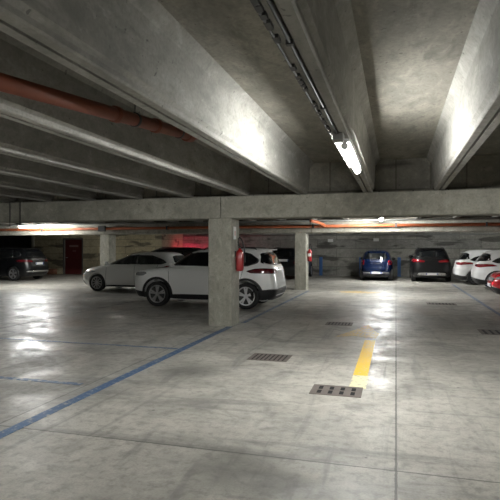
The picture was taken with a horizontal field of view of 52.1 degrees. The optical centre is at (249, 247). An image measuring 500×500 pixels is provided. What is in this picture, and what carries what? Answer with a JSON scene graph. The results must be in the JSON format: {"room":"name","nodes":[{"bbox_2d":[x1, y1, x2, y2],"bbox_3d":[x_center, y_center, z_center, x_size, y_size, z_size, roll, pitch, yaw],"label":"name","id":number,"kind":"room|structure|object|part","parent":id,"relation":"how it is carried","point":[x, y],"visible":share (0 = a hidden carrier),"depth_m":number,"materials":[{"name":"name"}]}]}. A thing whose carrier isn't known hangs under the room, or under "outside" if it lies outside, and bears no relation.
{"room":"parking garage","nodes":[
{"label":"parking garage","id":0,"kind":"room"},
{"bbox_2d":[0,235,30,246],"bbox_3d":[-18.932,-0.040,34.255,12.200,3.280,0.300,0,0,16],"label":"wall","id":1,"kind":"structure","parent":0,"point":[21,240],"depth_m":32.99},
{"bbox_2d":[31,235,34,247],"bbox_3d":[-13.305,-0.040,32.037,0.160,3.280,0.880,0,0,16],"label":"trim","id":2,"kind":"structure","parent":1,"relation":"attached to","point":[32,236],"depth_m":31.64,"materials":[{"name":"concrete"}]},
{"bbox_2d":[35,234,163,273],"bbox_3d":[-9.150,-0.040,30.634,8.600,3.280,0.300,0,0,16],"label":"wall","id":3,"kind":"structure","parent":0,"point":[51,246],"depth_m":30.55,"materials":[{"name":"beige concrete"}]},
{"bbox_2d":[63,238,82,274],"bbox_3d":[-10.661,0.500,30.986,1.400,2.200,0.190,0,0,16],"label":"door","id":4,"kind":"structure","parent":3,"relation":"in","point":[72,247],"depth_m":31.01,"materials":[{"name":"metal"}]},
{"bbox_2d":[164,234,182,246],"bbox_3d":[-4.748,-0.040,30.938,0.300,3.280,2.700,0,0,16],"label":"wall","id":5,"kind":"structure","parent":0,"point":[170,240],"depth_m":30.87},
{"bbox_2d":[0,274,499,499],"bbox_3d":[-6.600,1.725,13.321,48.000,0.250,40.000,0,0,16],"label":"floor","id":6,"kind":"structure","parent":0,"point":[205,421],"depth_m":5.59,"materials":[{"name":"concrete"}]},
{"bbox_2d":[0,247,48,280],"bbox_3d":[-12.505,0.781,26.183,4.408,1.637,1.934,0,0,19],"label":"car","id":7,"kind":"object","parent":6,"relation":"on","point":[15,262],"visible":1,"depth_m":25.08,"materials":[{"name":"black paint"}]},
{"bbox_2d":[16,260,32,261],"bbox_3d":[-10.971,0.631,24.878,0.781,0.130,0.199,0,0,-18],"label":"tail lamp","id":8,"kind":"object","parent":7,"relation":"attached to","point":[16,260],"depth_m":24.82,"materials":[{"name":"red plastic"}]},
{"bbox_2d":[0,376,82,384],"bbox_3d":[-3.733,1.598,6.508,3.650,0.002,0.090,0,0,16],"label":"painted line","id":9,"kind":"object","parent":6,"relation":"on","point":[1,377],"visible":1,"depth_m":6.17,"materials":[{"name":"blue paint"}]},
{"bbox_2d":[47,269,56,274],"bbox_3d":[-11.966,1.430,30.969,0.420,0.340,0.380,0,0,16],"label":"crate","id":10,"kind":"object","parent":6,"relation":"on","point":[51,271],"visible":0.81,"depth_m":30.81,"materials":[{"name":"brown"}]},
{"bbox_2d":[0,338,177,348],"bbox_3d":[-3.011,1.598,8.658,3.860,0.002,0.080,0,0,16],"label":"painted line","id":11,"kind":"object","parent":6,"relation":"on","point":[0,338],"visible":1,"depth_m":8.56,"materials":[{"name":"blue paint"}]},
{"bbox_2d":[100,234,115,265],"bbox_3d":[-6.152,0.510,22.187,0.440,2.180,0.560,0,0,16],"label":"concrete column","id":12,"kind":"structure","parent":6,"relation":"on","point":[107,241],"depth_m":21.95,"materials":[{"name":"grey concrete"}]},
{"bbox_2d":[0,326,230,438],"bbox_3d":[-1.658,1.598,6.036,0.120,0.002,9.100,0,0,16],"label":"painted line","id":13,"kind":"object","parent":6,"relation":"on","point":[54,409],"visible":1,"depth_m":5.70,"materials":[{"name":"blue paint"}]},
{"bbox_2d":[83,252,184,290],"bbox_3d":[-4.245,0.873,19.460,4.237,1.455,1.948,0,0,16],"label":"car","id":14,"kind":"object","parent":6,"relation":"on","point":[120,273],"visible":0.73,"depth_m":18.71,"materials":[{"name":"silver metal"}]},
{"bbox_3d":[-4.442,1.380,18.646,1.830,0.060,0.055,0,0,16],"label":"sill trim","id":15,"kind":"part","parent":14,"relation":"part of","materials":[{"name":"black plastic"}]},
{"bbox_2d":[151,247,202,255],"bbox_3d":[-3.953,0.781,23.900,4.409,1.637,1.934,0,0,16],"label":"car","id":16,"kind":"object","parent":6,"relation":"on","point":[184,251],"visible":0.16,"depth_m":23.05,"materials":[{"name":"black paint"}]},
{"bbox_2d":[135,247,285,308],"bbox_3d":[-1.138,0.781,14.529,4.223,1.637,1.946,0,0,16],"label":"car","id":17,"kind":"object","parent":6,"relation":"on","point":[262,279],"visible":0.75,"depth_m":13.72,"materials":[{"name":"white paint"}]},
{"bbox_2d":[135,272,145,275],"bbox_3d":[-3.069,0.711,14.293,0.540,0.113,0.091,0,0,44],"label":"lamp","id":18,"kind":"object","parent":17,"relation":"attached to","point":[137,273],"depth_m":14.22,"materials":[{"name":"black plastic"}]},
{"bbox_3d":[-2.539,1.072,14.035,0.945,0.576,0.119,0,0,22],"label":"arch trim","id":19,"kind":"part","parent":17,"relation":"part of","materials":[{"name":"black plastic"}]},
{"bbox_3d":[-1.304,1.310,13.675,1.751,0.140,0.073,0,0,16],"label":"sill trim","id":20,"kind":"part","parent":17,"relation":"part of","materials":[{"name":"black plastic"}]},
{"bbox_3d":[-0.107,1.072,13.341,0.946,0.576,0.131,0,0,9],"label":"arch trim","id":21,"kind":"part","parent":17,"relation":"part of","materials":[{"name":"black plastic"}]},
{"bbox_2d":[246,268,276,273],"bbox_3d":[0.329,0.597,13.335,0.833,0.145,0.215,0,0,-17],"label":"tail lamp","id":22,"kind":"object","parent":17,"relation":"attached to","point":[248,270],"depth_m":13.28,"materials":[{"name":"red plastic"}]},
{"bbox_2d":[208,218,238,326],"bbox_3d":[-0.545,0.500,10.741,0.500,2.200,0.560,0,0,16],"label":"concrete column","id":23,"kind":"structure","parent":6,"relation":"on","point":[223,277],"depth_m":10.48,"materials":[{"name":"grey concrete"}]},
{"bbox_2d":[233,227,235,238],"bbox_3d":[-0.313,-0.310,10.623,0.008,0.260,0.170,0,0,16],"label":"wall sign","id":24,"kind":"object","parent":23,"relation":"attached to","point":[234,228],"visible":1,"depth_m":10.59,"materials":[{"name":"white plastic"}]},
{"bbox_2d":[235,237,245,270],"bbox_3d":[-0.185,0.123,10.638,0.235,0.714,0.174,0,0,-28],"label":"fire extinguisher","id":25,"kind":"object","parent":23,"relation":"attached to","point":[240,256],"visible":1,"depth_m":10.57,"materials":[{"name":"metal"}]},
{"bbox_2d":[246,353,292,361],"bbox_3d":[0.291,1.597,7.477,0.580,0.006,0.460,0,0,16],"label":"drain grate","id":26,"kind":"object","parent":6,"relation":"on","point":[256,356],"visible":1,"depth_m":7.46,"materials":[{"name":"metal"}]},
{"bbox_2d":[241,291,308,322],"bbox_3d":[1.009,1.598,14.988,0.100,0.002,8.420,0,0,16],"label":"painted line","id":27,"kind":"object","parent":6,"relation":"on","point":[247,320],"visible":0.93,"depth_m":13.63,"materials":[{"name":"blue paint"}]},
{"bbox_2d":[273,247,312,275],"bbox_3d":[2.248,0.781,27.758,1.934,1.637,4.400,0,0,16],"label":"car","id":28,"kind":"object","parent":6,"relation":"on","point":[286,256],"visible":0.46,"depth_m":25.75,"materials":[{"name":"black paint"}]},
{"bbox_2d":[295,233,307,289],"bbox_3d":[2.003,0.510,19.862,0.440,2.180,0.560,0,0,16],"label":"concrete column","id":29,"kind":"structure","parent":6,"relation":"on","point":[301,239],"depth_m":19.60,"materials":[{"name":"grey concrete"}]},
{"bbox_2d":[307,243,312,261],"bbox_3d":[2.327,0.163,19.738,0.235,0.714,0.174,0,0,-28],"label":"fire extinguisher","id":30,"kind":"object","parent":29,"relation":"attached to","point":[309,252],"visible":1,"depth_m":19.67,"materials":[{"name":"metal"}]},
{"bbox_2d":[319,257,321,275],"bbox_3d":[4.125,1.060,29.780,0.180,1.080,0.050,0,0,16],"label":"post","id":31,"kind":"object","parent":6,"relation":"on","point":[320,258],"visible":1,"depth_m":29.76,"materials":[{"name":"blue metal"}]},
{"bbox_2d":[309,384,362,397],"bbox_3d":[0.970,1.597,5.734,0.560,0.006,0.400,0,0,16],"label":"drain grate","id":32,"kind":"object","parent":6,"relation":"on","point":[333,390],"visible":1,"depth_m":5.73,"materials":[{"name":"metal"}]},
{"bbox_2d":[325,322,352,325],"bbox_3d":[1.883,1.597,10.797,0.550,0.006,0.460,0,0,16],"label":"drain grate","id":33,"kind":"object","parent":6,"relation":"on","point":[327,323],"visible":1,"depth_m":10.82,"materials":[{"name":"metal"}]},
{"bbox_2d":[336,325,378,337],"bbox_3d":[2.120,1.598,9.898,0.750,0.002,1.600,0,0,16],"label":"painted arrow","id":34,"kind":"object","parent":6,"relation":"on","point":[367,331],"visible":1,"depth_m":9.56,"materials":[{"name":"yellow paint"}]},
{"bbox_2d":[349,375,367,388],"bbox_3d":[1.305,1.598,6.126,0.190,0.002,0.598,0,0,16],"label":"painted line","id":35,"kind":"object","parent":6,"relation":"on","point":[357,380],"visible":1,"depth_m":6.12,"materials":[{"name":"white paint"}]},
{"bbox_2d":[340,291,379,292],"bbox_3d":[3.957,1.598,18.525,1.450,0.002,0.800,0,0,16],"label":"painted mark","id":36,"kind":"object","parent":6,"relation":"on","point":[340,291],"visible":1,"depth_m":18.38,"materials":[{"name":"yellow paint"}]},
{"bbox_2d":[353,340,375,375],"bbox_3d":[1.732,1.598,7.643,0.180,0.002,2.550,0,0,16],"label":"painted line","id":37,"kind":"object","parent":6,"relation":"on","point":[363,364],"visible":1,"depth_m":7.33,"materials":[{"name":"yellow paint"}]},
{"bbox_2d":[360,248,394,280],"bbox_3d":[6.576,0.798,26.452,1.809,1.603,3.586,0,0,16],"label":"car","id":38,"kind":"object","parent":6,"relation":"on","point":[374,263],"visible":1,"depth_m":24.90,"materials":[{"name":"blue paint"}]},
{"bbox_2d":[397,257,400,276],"bbox_3d":[8.327,1.060,28.582,0.180,1.080,0.050,0,0,16],"label":"post","id":39,"kind":"object","parent":6,"relation":"on","point":[398,258],"visible":1,"depth_m":28.55,"materials":[{"name":"blue metal"}]},
{"bbox_2d":[409,247,450,281],"bbox_3d":[9.041,0.781,25.872,1.934,1.637,4.400,0,0,16],"label":"car","id":40,"kind":"object","parent":6,"relation":"on","point":[424,262],"visible":1,"depth_m":23.91,"materials":[{"name":"paint"}]},
{"bbox_2d":[411,259,424,261],"bbox_3d":[7.864,0.592,24.253,0.266,0.172,0.895,0,0,-25],"label":"tail lamp","id":41,"kind":"object","parent":40,"relation":"attached to","point":[413,260],"depth_m":24.03,"materials":[{"name":"red plastic"}]},
{"bbox_2d":[426,302,456,304],"bbox_3d":[5.480,1.597,14.659,0.800,0.006,0.500,0,0,16],"label":"drain grate","id":42,"kind":"object","parent":6,"relation":"on","point":[426,302],"visible":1,"depth_m":14.71,"materials":[{"name":"metal"}]},
{"bbox_2d":[453,250,490,284],"bbox_3d":[11.226,0.840,22.536,4.231,1.520,2.069,0,0,16],"label":"car","id":43,"kind":"object","parent":6,"relation":"on","point":[462,268],"visible":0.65,"depth_m":22.30,"materials":[{"name":"white paint"}]},
{"bbox_2d":[456,262,472,264],"bbox_3d":[9.341,0.674,22.370,0.240,0.139,0.904,0,0,-36],"label":"tail lamp","id":44,"kind":"object","parent":43,"relation":"attached to","point":[457,263],"depth_m":22.25,"materials":[{"name":"red plastic"}]},
{"bbox_2d":[452,284,499,315],"bbox_3d":[7.303,1.598,16.895,0.100,0.002,11.500,0,0,16],"label":"painted line","id":45,"kind":"object","parent":6,"relation":"on","point":[474,298],"visible":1,"depth_m":15.28,"materials":[{"name":"blue paint"}]},
{"bbox_2d":[471,250,499,286],"bbox_3d":[10.889,0.840,19.824,4.231,1.520,2.069,0,0,16],"label":"car","id":46,"kind":"object","parent":6,"relation":"on","point":[488,263],"visible":0.89,"depth_m":19.62,"materials":[{"name":"white paint"}]},
{"bbox_2d":[475,264,495,266],"bbox_3d":[9.005,0.674,19.658,0.240,0.139,0.904,0,0,-36],"label":"tail lamp","id":47,"kind":"object","parent":46,"relation":"attached to","point":[476,265],"depth_m":19.54,"materials":[{"name":"red plastic"}]},
{"bbox_3d":[9.362,1.107,19.388,0.869,0.505,0.118,0,0,24],"label":"arch trim","id":48,"kind":"part","parent":46,"relation":"part of","materials":[{"name":"black plastic"}]},
{"bbox_2d":[477,329,499,334],"bbox_3d":[4.811,1.597,9.651,0.900,0.006,0.600,0,0,16],"label":"drain grate","id":49,"kind":"object","parent":6,"relation":"on","point":[482,331],"visible":1,"depth_m":9.72,"materials":[{"name":"metal"}]},
{"bbox_2d":[487,271,499,294],"bbox_3d":[9.499,0.873,15.437,4.237,1.455,1.948,0,0,16],"label":"car","id":50,"kind":"object","parent":6,"relation":"on","point":[493,282],"visible":1,"depth_m":15.57,"materials":[{"name":"red paint"}]},
{"bbox_2d":[158,0,499,162],"bbox_3d":[-6.600,-1.830,13.321,48.000,0.300,40.000,0,0,16],"label":"ceiling","id":51,"kind":"structure","parent":0,"point":[411,50],"depth_m":4.66,"materials":[{"name":"concrete"}]},
{"bbox_2d":[0,196,15,202],"bbox_3d":[-8.167,-1.369,3.085,0.440,0.619,18.655,0,0,16],"label":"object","id":52,"kind":"object","parent":51,"relation":"attached to","point":[4,199],"visible":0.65,"depth_m":11.79,"materials":[{"name":"concrete"}]},
{"bbox_2d":[0,187,53,201],"bbox_3d":[-7.157,-1.369,2.797,0.440,0.619,18.655,0,0,16],"label":"ceiling beam","id":53,"kind":"structure","parent":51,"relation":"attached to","point":[6,192],"depth_m":10.86,"materials":[{"name":"concrete"}]},
{"bbox_2d":[0,174,96,200],"bbox_3d":[-6.099,-1.369,2.496,0.440,0.619,18.655,0,0,16],"label":"ceiling beam","id":54,"kind":"structure","parent":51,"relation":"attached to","point":[6,181],"depth_m":9.78,"materials":[{"name":"concrete"}]},
{"bbox_2d":[0,154,143,198],"bbox_3d":[-4.974,-1.369,2.175,0.440,0.619,18.655,0,0,16],"label":"ceiling beam","id":55,"kind":"structure","parent":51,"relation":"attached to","point":[9,165],"depth_m":8.45,"materials":[{"name":"concrete"}]},
{"bbox_2d":[0,117,195,197],"bbox_3d":[-3.830,-1.369,1.849,0.440,0.619,18.655,0,0,16],"label":"ceiling beam","id":56,"kind":"structure","parent":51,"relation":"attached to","point":[18,140],"depth_m":6.91,"materials":[{"name":"concrete"}]},
{"bbox_2d":[0,72,196,141],"bbox_3d":[-1.268,-1.296,4.045,0.266,0.768,3.907,0,0,19],"label":"pipe","id":57,"kind":"object","parent":51,"relation":"hanging from","point":[9,84],"visible":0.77,"depth_m":4.01,"materials":[{"name":"red paint"}]},
{"bbox_2d":[0,31,251,195],"bbox_3d":[-2.676,-1.369,1.520,0.440,0.619,18.655,0,0,16],"label":"ceiling beam","id":58,"kind":"structure","parent":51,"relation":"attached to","point":[197,161],"depth_m":5.20,"materials":[{"name":"concrete"}]},
{"bbox_2d":[0,0,313,193],"bbox_3d":[-1.508,-1.369,1.186,0.440,0.619,18.655,0,0,16],"label":"ceiling beam","id":59,"kind":"structure","parent":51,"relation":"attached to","point":[136,50],"depth_m":3.70,"materials":[{"name":"concrete"}]},
{"bbox_2d":[0,154,499,223],"bbox_3d":[-6.828,-1.139,12.522,47.200,1.078,0.580,0,0,16],"label":"cross beam","id":60,"kind":"structure","parent":51,"relation":"attached to","point":[403,187],"depth_m":10.03,"materials":[{"name":"grey concrete"}]},
{"bbox_2d":[19,202,20,225],"bbox_3d":[-5.279,-0.780,11.753,0.022,0.560,0.022,0,0,38],"label":"rod","id":61,"kind":"object","parent":60,"relation":"attached to","point":[19,202],"visible":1,"depth_m":11.75,"materials":[{"name":"metal"}]},
{"bbox_2d":[0,216,499,235],"bbox_3d":[-4.231,-1.129,21.629,47.200,1.098,0.580,0,0,16],"label":"cross beam","id":62,"kind":"structure","parent":51,"relation":"attached to","point":[422,228],"depth_m":19.74,"materials":[{"name":"grey concrete"}]},
{"bbox_2d":[0,219,499,230],"bbox_3d":[-4.305,-0.880,20.640,46.400,0.270,1.343,0,0,16],"label":"pipe","id":63,"kind":"object","parent":62,"relation":"attached to","point":[321,225],"visible":0.92,"depth_m":19.44,"materials":[{"name":"orange metal"}]},
{"bbox_2d":[98,226,105,230],"bbox_3d":[-6.257,-0.820,21.635,0.340,0.240,0.080,0,0,16],"label":"junction box","id":64,"kind":"object","parent":63,"relation":"attached to","point":[100,228],"visible":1,"depth_m":21.59,"materials":[{"name":"metal"}]},
{"bbox_2d":[260,0,379,192],"bbox_3d":[-0.296,-1.369,0.841,0.440,0.619,18.655,0,0,16],"label":"ceiling beam","id":65,"kind":"structure","parent":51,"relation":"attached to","point":[323,32],"depth_m":3.58,"materials":[{"name":"concrete"}]},
{"bbox_2d":[250,0,343,142],"bbox_3d":[-0.074,-1.025,1.664,0.126,0.070,6.560,0,0,16],"label":"cable conduit","id":66,"kind":"object","parent":65,"relation":"attached to","point":[338,137],"visible":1,"depth_m":2.83,"materials":[{"name":"metal"}]},
{"bbox_2d":[341,138,360,173],"bbox_3d":[1.156,-1.008,5.806,0.090,0.103,1.750,0,0,16],"label":"lamp","id":67,"kind":"object","parent":65,"relation":"attached to","point":[347,147],"visible":0.99,"depth_m":5.45,"materials":[{"name":"white plastic"}]},
{"bbox_2d":[427,0,499,190],"bbox_3d":[0.935,-1.369,0.490,0.440,0.619,18.655,0,0,16],"label":"ceiling beam","id":68,"kind":"structure","parent":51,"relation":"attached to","point":[470,113],"depth_m":4.53,"materials":[{"name":"concrete"}]},
{"bbox_3d":[4.824,-1.370,14.129,0.440,0.619,9.230,0,0,16],"label":"rib","id":69,"kind":"object","parent":51,"relation":"attached to","visible":0},
{"bbox_2d":[0,218,499,225],"bbox_3d":[-4.217,-1.010,20.949,46.400,0.044,0.044,0,0,16],"label":"conduit","id":70,"kind":"object","parent":69,"relation":"attached to","point":[434,218],"visible":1,"depth_m":19.38,"materials":[{"name":"metal"}]},
{"bbox_2d":[183,232,499,276],"bbox_3d":[4.270,-0.040,29.926,36.200,3.280,0.300,0,0,16],"label":"wall","id":71,"kind":"structure","parent":0,"point":[338,259],"depth_m":29.27,"materials":[{"name":"grey concrete"}]},
{"bbox_2d":[184,233,499,236],"bbox_3d":[8.540,-0.740,28.490,26.400,0.067,0.070,0,0,16],"label":"pipe","id":72,"kind":"object","parent":71,"relation":"attached to","point":[487,233],"visible":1,"depth_m":29.05,"materials":[{"name":"red metal"}]},
{"bbox_2d":[184,242,499,243],"bbox_3d":[8.543,-0.295,28.500,26.400,0.070,0.100,0,0,16],"label":"trim","id":73,"kind":"structure","parent":71,"relation":"attached to","point":[260,242],"depth_m":29.51,"materials":[{"name":"metal"}]},
{"bbox_3d":[-9.578,-1.320,21.657,0.014,0.720,0.016,0,0,16],"label":"rod","id":74,"kind":"object","parent":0,"visible":0},
{"bbox_2d":[18,225,48,227],"bbox_3d":[-9.098,-0.908,21.520,1.500,0.103,0.090,0,0,16],"label":"lamp","id":75,"kind":"object","parent":74,"relation":"hanging from","point":[21,226],"visible":0.99,"depth_m":21.51,"materials":[{"name":"white plastic"}]}
]}

